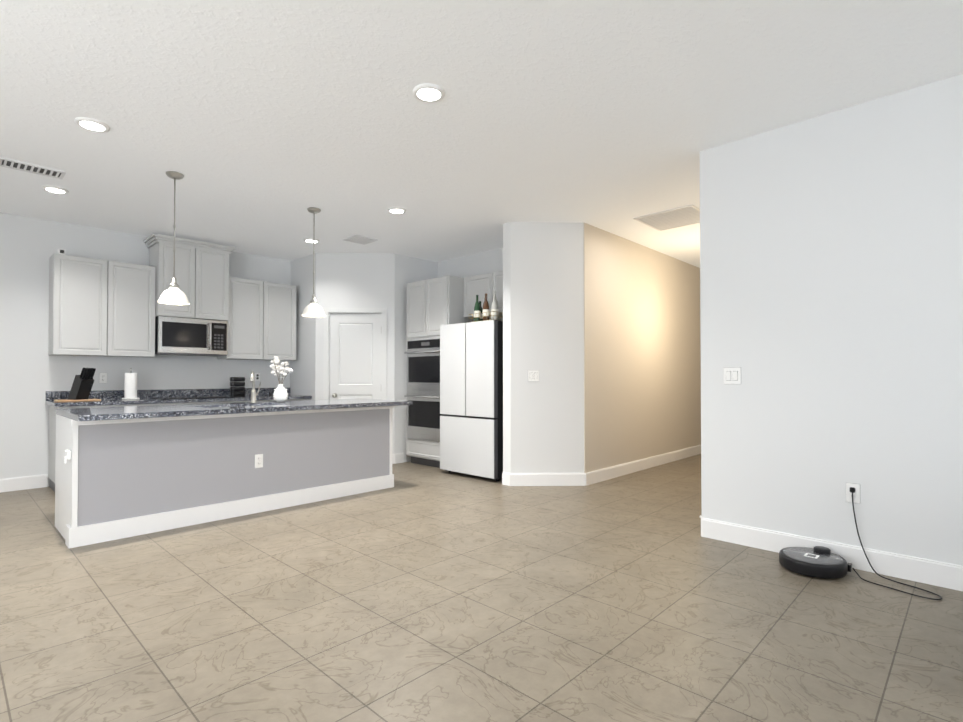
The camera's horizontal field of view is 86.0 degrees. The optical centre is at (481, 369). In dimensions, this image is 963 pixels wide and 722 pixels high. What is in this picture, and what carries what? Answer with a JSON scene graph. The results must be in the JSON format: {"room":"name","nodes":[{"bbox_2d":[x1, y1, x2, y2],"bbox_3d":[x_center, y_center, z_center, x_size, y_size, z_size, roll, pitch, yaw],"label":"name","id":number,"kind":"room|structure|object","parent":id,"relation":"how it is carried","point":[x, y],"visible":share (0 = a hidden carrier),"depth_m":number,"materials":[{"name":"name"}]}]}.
{"room":"kitchen","nodes":[
{"label":"kitchen","id":0,"kind":"room"},
{"bbox_2d":[0,212,290,486],"bbox_3d":[-4.333,-0.173,5.898,0.120,2.840,7.720,-1,-1,44],"label":"wall","id":1,"kind":"structure","parent":0,"point":[32,371],"depth_m":5.49,"materials":[{"name":"white paint"}]},
{"bbox_2d":[0,474,47,492],"bbox_3d":[-5.741,1.159,4.310,0.016,0.135,3.265,-1,-1,44],"label":"baseboard","id":2,"kind":"structure","parent":1,"relation":"attached to","point":[22,483],"depth_m":5.34,"materials":[{"name":"white wood"}]},
{"bbox_2d":[48,253,155,356],"bbox_3d":[-4.186,-0.675,5.731,0.327,1.040,0.912,-1,-1,44],"label":"upper cabinet","id":3,"kind":"object","parent":1,"relation":"attached to","point":[100,307],"visible":0.98,"depth_m":5.58,"materials":[{"name":"grey paint"}]},
{"bbox_2d":[58,249,65,254],"bbox_3d":[-4.385,-1.231,5.394,0.062,0.058,0.060,-1,-1,44],"label":"sensor box","id":4,"kind":"object","parent":3,"relation":"on","point":[62,251],"visible":0.73,"depth_m":5.37,"materials":[{"name":"white"}]},
{"bbox_2d":[99,373,106,382],"bbox_3d":[-4.286,0.090,5.849,0.010,0.119,0.073,-1,-1,44],"label":"outlet","id":5,"kind":"object","parent":1,"relation":"attached to","point":[102,377],"visible":1,"depth_m":5.85,"materials":[{"name":"grey plastic"}]},
{"bbox_2d":[45,388,288,399],"bbox_3d":[-3.691,0.289,6.458,0.020,0.099,2.704,-1,-1,44],"label":"backsplash","id":6,"kind":"structure","parent":1,"relation":"attached to","point":[118,395],"depth_m":6.27,"materials":[{"name":"grey stone"}]},
{"bbox_2d":[143,233,234,320],"bbox_3d":[-3.557,-1.081,6.307,0.447,0.923,0.891,-1,-1,44],"label":"upper cabinet","id":7,"kind":"object","parent":1,"relation":"attached to","point":[202,272],"visible":0.98,"depth_m":6.17,"materials":[{"name":"grey paint"}]},
{"bbox_2d":[155,316,227,355],"bbox_3d":[-3.556,-0.398,6.298,0.447,0.435,0.760,-1,-1,44],"label":"microwave","id":8,"kind":"object","parent":7,"relation":"attached to","point":[187,336],"visible":1,"depth_m":6.15,"materials":[{"name":"silver metal"}]},
{"bbox_2d":[217,277,295,360],"bbox_3d":[-3.010,-0.659,6.960,0.327,1.040,0.925,-1,-1,44],"label":"upper cabinet","id":9,"kind":"object","parent":1,"relation":"attached to","point":[261,320],"visible":0.92,"depth_m":6.83,"materials":[{"name":"grey paint"}]},
{"bbox_2d":[255,372,259,380],"bbox_3d":[-3.083,0.093,7.106,0.009,0.119,0.073,-1,-1,44],"label":"outlet","id":10,"kind":"object","parent":1,"relation":"attached to","point":[257,376],"visible":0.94,"depth_m":7.10,"materials":[{"name":"grey plastic"}]},
{"bbox_2d":[290,253,315,399],"bbox_3d":[-2.457,-0.155,7.244,0.730,2.840,0.120,-1,-1,44],"label":"wall","id":11,"kind":"structure","parent":0,"point":[302,375],"depth_m":7.18,"materials":[{"name":"white paint"}]},
{"bbox_2d":[315,253,394,453],"bbox_3d":[-1.706,-0.158,7.020,1.061,2.840,0.120,0,-1,-1],"label":"wall","id":12,"kind":"structure","parent":0,"point":[355,280],"depth_m":6.97,"materials":[{"name":"white paint"}]},
{"bbox_2d":[323,307,386,399],"bbox_3d":[-1.701,0.211,7.007,0.844,2.102,0.136,0,-1,-1],"label":"door frame","id":13,"kind":"structure","parent":12,"relation":"attached to","point":[328,311],"depth_m":6.95,"materials":[{"name":"white wood"}]},
{"bbox_2d":[330,314,380,398],"bbox_3d":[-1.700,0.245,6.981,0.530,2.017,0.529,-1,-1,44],"label":"pantry door","id":14,"kind":"structure","parent":12,"relation":"in","point":[355,356],"depth_m":6.99,"materials":[{"name":"white wood"}]},
{"bbox_2d":[392,453,403,463],"bbox_3d":[-1.655,1.194,6.987,0.773,0.135,0.918,-1,-1,44],"label":"baseboard","id":15,"kind":"structure","parent":12,"relation":"attached to","point":[397,458],"depth_m":6.98,"materials":[{"name":"white"}]},
{"bbox_2d":[394,254,437,461],"bbox_3d":[-0.951,-0.155,7.291,0.120,2.840,0.770,-1,-1,44],"label":"wall","id":16,"kind":"structure","parent":0,"point":[408,269],"depth_m":7.07,"materials":[{"name":"white paint"}]},
{"bbox_2d":[438,248,502,320],"bbox_3d":[0.097,-0.160,6.904,2.170,2.840,0.120,-1,-1,44],"label":"wall","id":17,"kind":"structure","parent":0,"point":[486,262],"depth_m":7.02,"materials":[{"name":"white paint"}]},
{"bbox_2d":[463,271,502,318],"bbox_3d":[0.260,-0.931,6.410,1.008,0.510,0.377,-1,-1,44],"label":"upper cabinet","id":18,"kind":"object","parent":17,"relation":"attached to","point":[489,284],"visible":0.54,"depth_m":6.40,"materials":[{"name":"grey paint"}]},
{"bbox_2d":[0,454,962,721],"bbox_3d":[1.037,1.270,3.868,10.720,0.100,12.240,-1,-1,44],"label":"floor","id":19,"kind":"structure","parent":0,"point":[418,592],"depth_m":2.49,"materials":[{"name":"tile"}]},
{"bbox_2d":[48,404,116,491],"bbox_3d":[-4.223,0.804,5.448,0.637,0.874,0.460,-1,-1,44],"label":"base cabinet","id":20,"kind":"object","parent":19,"relation":"on","point":[52,416],"depth_m":5.30,"materials":[{"name":"grey paint"}]},
{"bbox_2d":[45,396,296,407],"bbox_3d":[-3.464,0.356,6.240,0.648,0.040,2.704,-1,-1,44],"label":"countertop","id":21,"kind":"structure","parent":20,"relation":"on","point":[148,399],"depth_m":5.69,"materials":[{"name":"grey stone"}]},
{"bbox_2d":[54,399,100,401],"bbox_3d":[-4.185,0.315,5.352,0.260,0.018,0.355,-1,-1,44],"label":"cutting board","id":22,"kind":"object","parent":21,"relation":"on","point":[67,400],"visible":0.92,"depth_m":5.27,"materials":[{"name":"brown wood"}]},
{"bbox_2d":[68,368,95,399],"bbox_3d":[-4.114,0.139,5.322,0.283,0.329,0.118,0,-1,24],"label":"knife block","id":23,"kind":"object","parent":22,"relation":"on","point":[82,384],"visible":1,"depth_m":5.28,"materials":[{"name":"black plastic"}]},
{"bbox_2d":[122,368,139,399],"bbox_3d":[-3.950,0.154,5.817,0.170,0.351,0.170,-1,-1,44],"label":"paper towel holder","id":24,"kind":"object","parent":21,"relation":"on","point":[130,385],"visible":1,"depth_m":5.77,"materials":[{"name":"white paper"}]},
{"bbox_2d":[154,396,227,398],"bbox_3d":[-3.502,0.332,6.231,0.450,0.008,0.740,-1,-1,44],"label":"cooktop","id":25,"kind":"object","parent":21,"relation":"in","point":[190,397],"visible":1,"depth_m":6.15,"materials":[{"name":"black glass"}]},
{"bbox_2d":[230,377,244,396],"bbox_3d":[-3.155,0.216,6.676,0.150,0.249,0.150,-1,-1,44],"label":"rack","id":26,"kind":"object","parent":21,"relation":"on","point":[237,391],"visible":0.98,"depth_m":6.63,"materials":[{"name":"black metal"}]},
{"bbox_2d":[117,404,164,406],"bbox_3d":[-3.909,0.808,5.777,0.637,0.874,0.450,-1,-1,44],"label":"base cabinet","id":27,"kind":"object","parent":19,"relation":"on","point":[118,405],"depth_m":5.56,"materials":[{"name":"grey paint"}]},
{"bbox_2d":[165,400,236,404],"bbox_3d":[-3.490,0.814,6.214,0.637,0.874,0.760,-1,-1,44],"label":"base cabinet","id":28,"kind":"object","parent":19,"relation":"on","point":[171,402],"depth_m":5.98,"materials":[{"name":"grey paint"}]},
{"bbox_2d":[55,406,394,547],"bbox_3d":[-2.137,0.795,4.759,0.770,0.874,2.721,-1,-1,44],"label":"kitchen island","id":29,"kind":"object","parent":19,"relation":"on","point":[127,472],"depth_m":4.15,"materials":[{"name":"grey paint"}]},
{"bbox_2d":[64,450,70,462],"bbox_3d":[-2.866,0.599,3.573,0.080,0.085,0.034,-1,-1,44],"label":"electrical outlet","id":30,"kind":"object","parent":29,"relation":"attached to","point":[67,456],"visible":1,"depth_m":3.55,"materials":[{"name":"white plastic"}]},
{"bbox_2d":[55,398,412,421],"bbox_3d":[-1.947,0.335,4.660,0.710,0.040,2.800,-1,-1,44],"label":"island countertop","id":31,"kind":"structure","parent":29,"relation":"on","point":[343,404],"depth_m":4.14,"materials":[{"name":"grey stone"}]},
{"bbox_2d":[250,371,260,402],"bbox_3d":[-2.158,0.162,4.939,0.242,0.312,0.193,-1,-1,44],"label":"faucet","id":32,"kind":"object","parent":31,"relation":"on","point":[253,390],"visible":1,"depth_m":5.00,"materials":[{"name":"silver metal"}]},
{"bbox_2d":[270,356,292,401],"bbox_3d":[-2.026,0.088,5.197,0.242,0.466,0.229,-1,-1,44],"label":"vase","id":33,"kind":"object","parent":31,"relation":"on","point":[280,394],"visible":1,"depth_m":5.17,"materials":[{"name":"white ceramic"}]},
{"bbox_2d":[254,454,262,467],"bbox_3d":[-1.923,0.786,4.462,0.010,0.119,0.073,-1,-1,44],"label":"outlet","id":34,"kind":"object","parent":29,"relation":"attached to","point":[258,460],"visible":1,"depth_m":4.46,"materials":[{"name":"grey plastic"}]},
{"bbox_2d":[237,400,272,402],"bbox_3d":[-3.072,0.819,6.651,0.637,0.874,0.450,-1,-1,44],"label":"base cabinet","id":35,"kind":"object","parent":19,"relation":"on","point":[238,401],"depth_m":6.43,"materials":[{"name":"grey paint"}]},
{"bbox_2d":[273,396,311,400],"bbox_3d":[-2.725,0.824,7.014,0.637,0.874,0.554,-1,-1,44],"label":"base cabinet","id":36,"kind":"object","parent":19,"relation":"on","point":[298,397],"depth_m":6.90,"materials":[{"name":"grey paint"}]},
{"bbox_2d":[404,275,473,467],"bbox_3d":[-0.533,0.041,6.923,0.850,2.440,0.714,-1,-1,44],"label":"tall cabinet","id":37,"kind":"object","parent":19,"relation":"on","point":[433,305],"visible":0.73,"depth_m":6.70,"materials":[{"name":"grey paint"}]},
{"bbox_2d":[440,320,502,480],"bbox_3d":[0.076,0.352,6.267,0.900,1.800,0.760,-1,-1,44],"label":"fridge","id":38,"kind":"object","parent":19,"relation":"on","point":[471,398],"visible":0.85,"depth_m":5.91,"materials":[{"name":"white metal"}]},
{"bbox_2d":[469,291,502,321],"bbox_3d":[0.069,-0.730,5.960,0.400,0.349,0.220,-1,-1,44],"label":"bottles","id":39,"kind":"object","parent":38,"relation":"on","point":[481,313],"visible":0.75,"depth_m":5.91,"materials":[{"name":"green glass"}]},
{"bbox_2d":[779,546,851,578],"bbox_3d":[2.008,1.152,3.127,0.360,0.104,0.350,-1,-1,44],"label":"robot vacuum","id":40,"kind":"object","parent":19,"relation":"on","point":[820,562],"visible":0.98,"depth_m":3.04,"materials":[{"name":"black plastic"}]},
{"bbox_2d":[0,0,962,267],"bbox_3d":[1.037,-1.670,3.907,10.720,0.100,12.240,-1,-1,44],"label":"ceiling","id":41,"kind":"structure","parent":0,"point":[262,126],"depth_m":3.16,"materials":[{"name":"white paint"}]},
{"bbox_2d":[0,157,65,178],"bbox_3d":[-3.594,-1.611,4.129,0.200,0.012,0.400,-1,-1,44],"label":"ceiling vent","id":42,"kind":"object","parent":41,"relation":"in","point":[30,168],"visible":0.98,"depth_m":4.12,"materials":[{"name":"white metal"}]},
{"bbox_2d":[41,185,68,193],"bbox_3d":[-3.795,-1.602,4.599,0.190,0.016,0.190,-1,-1,44],"label":"recessed light","id":43,"kind":"object","parent":41,"relation":"in","point":[54,189],"visible":0.96,"depth_m":4.57,"materials":[{"name":"white plastic"}]},
{"bbox_2d":[74,117,109,131],"bbox_3d":[-2.574,-1.618,3.416,0.190,0.016,0.190,-1,-1,44],"label":"recessed light","id":44,"kind":"object","parent":41,"relation":"in","point":[91,124],"visible":0.94,"depth_m":3.40,"materials":[{"name":"white"}]},
{"bbox_2d":[157,171,189,304],"bbox_3d":[-2.528,-1.082,4.252,0.234,1.065,0.234,-1,-1,44],"label":"pendant light","id":45,"kind":"object","parent":41,"relation":"hanging from","point":[173,294],"visible":1,"depth_m":4.22,"materials":[{"name":"silver metal"}]},
{"bbox_2d":[303,238,319,242],"bbox_3d":[-2.079,-1.580,6.320,0.190,0.016,0.190,-1,-1,44],"label":"recessed light","id":46,"kind":"object","parent":41,"relation":"in","point":[309,240],"visible":0.9,"depth_m":6.28,"materials":[{"name":"white"}]},
{"bbox_2d":[301,207,325,316],"bbox_3d":[-1.671,-1.071,5.148,0.234,1.065,0.234,-1,-1,44],"label":"pendant light","id":47,"kind":"object","parent":41,"relation":"hanging from","point":[313,308],"visible":1,"depth_m":5.11,"materials":[{"name":"silver metal"}]},
{"bbox_2d":[343,235,377,244],"bbox_3d":[-1.470,-1.582,6.277,0.300,0.012,0.300,-1,-1,44],"label":"ceiling vent","id":48,"kind":"object","parent":41,"relation":"in","point":[360,239],"visible":1,"depth_m":6.26,"materials":[{"name":"white metal"}]},
{"bbox_2d":[387,207,405,213],"bbox_3d":[-0.851,-1.595,5.173,0.190,0.016,0.190,-1,-1,44],"label":"recessed light","id":49,"kind":"object","parent":41,"relation":"in","point":[396,210],"visible":0.94,"depth_m":5.15,"materials":[{"name":"white"}]},
{"bbox_2d":[413,83,444,102],"bbox_3d":[-0.309,-1.623,3.035,0.190,0.016,0.190,-1,-1,44],"label":"recessed light","id":50,"kind":"object","parent":41,"relation":"in","point":[428,92],"visible":0.96,"depth_m":3.02,"materials":[{"name":"white plastic"}]},
{"bbox_2d":[633,204,699,230],"bbox_3d":[2.036,-1.593,5.441,0.620,0.012,0.620,-1,-1,44],"label":"attic hatch","id":51,"kind":"object","parent":41,"relation":"in","point":[676,217],"visible":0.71,"depth_m":5.43,"materials":[{"name":"white"}]},
{"bbox_2d":[503,222,510,472],"bbox_3d":[0.537,-0.173,5.874,0.110,2.840,0.760,-1,-1,44],"label":"wall","id":52,"kind":"structure","parent":0,"point":[507,347],"depth_m":5.60,"materials":[{"name":"white paint"}]},
{"bbox_2d":[511,222,583,472],"bbox_3d":[0.709,-0.177,5.630,0.792,2.840,0.120,0,-1,-1],"label":"wall","id":53,"kind":"structure","parent":0,"point":[547,331],"depth_m":5.57,"materials":[{"name":"white paint"}]},
{"bbox_2d":[528,370,538,380],"bbox_3d":[0.559,0.062,5.556,0.119,0.119,0.013,0,-1,-1],"label":"light switch","id":54,"kind":"object","parent":53,"relation":"attached to","point":[533,375],"visible":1,"depth_m":5.56,"materials":[{"name":"grey plastic"}]},
{"bbox_2d":[502,472,584,485],"bbox_3d":[0.670,1.175,5.580,0.686,0.135,0.584,-1,-1,44],"label":"baseboard","id":55,"kind":"structure","parent":53,"relation":"attached to","point":[543,479],"depth_m":5.54,"materials":[{"name":"white wood"}]},
{"bbox_2d":[584,223,700,472],"bbox_3d":[2.746,-0.154,7.366,0.120,2.840,4.850,-1,-1,44],"label":"wall","id":56,"kind":"structure","parent":0,"point":[642,364],"depth_m":6.44,"materials":[{"name":"beige paint"}]},
{"bbox_2d":[585,445,700,485],"bbox_3d":[2.754,1.198,7.257,0.016,0.135,4.730,-1,-1,44],"label":"baseboard","id":57,"kind":"structure","parent":56,"relation":"attached to","point":[601,475],"depth_m":6.40,"materials":[{"name":"white wood"}]},
{"bbox_2d":[700,74,962,565],"bbox_3d":[3.426,-0.222,2.168,4.890,2.840,0.120,-1,-1,44],"label":"wall","id":58,"kind":"structure","parent":0,"point":[831,285],"depth_m":3.22,"materials":[{"name":"white paint"}]},
{"bbox_2d":[723,367,740,383],"bbox_3d":[1.772,0.041,3.655,0.119,0.119,0.013,-1,-1,44],"label":"light switch","id":59,"kind":"object","parent":58,"relation":"attached to","point":[731,375],"visible":1,"depth_m":3.65,"materials":[{"name":"grey plastic"}]},
{"bbox_2d":[701,517,962,590],"bbox_3d":[3.347,1.130,2.132,4.800,0.135,0.016,-1,-1,44],"label":"baseboard","id":60,"kind":"structure","parent":58,"relation":"attached to","point":[932,572],"depth_m":3.14,"materials":[{"name":"white wood"}]},
{"bbox_2d":[846,482,859,503],"bbox_3d":[2.276,0.754,3.165,0.073,0.119,0.010,-1,-1,44],"label":"outlet","id":61,"kind":"object","parent":58,"relation":"attached to","point":[856,496],"visible":0.73,"depth_m":3.16,"materials":[{"name":"grey plastic"}]},
{"bbox_2d":[850,487,941,599],"bbox_3d":[2.323,0.960,2.921,0.426,0.491,0.272,-1,-1,44],"label":"power cord","id":62,"kind":"object","parent":61,"relation":"attached to","point":[852,489],"visible":0.96,"depth_m":2.97,"materials":[{"name":"black plastic"}]}
]}

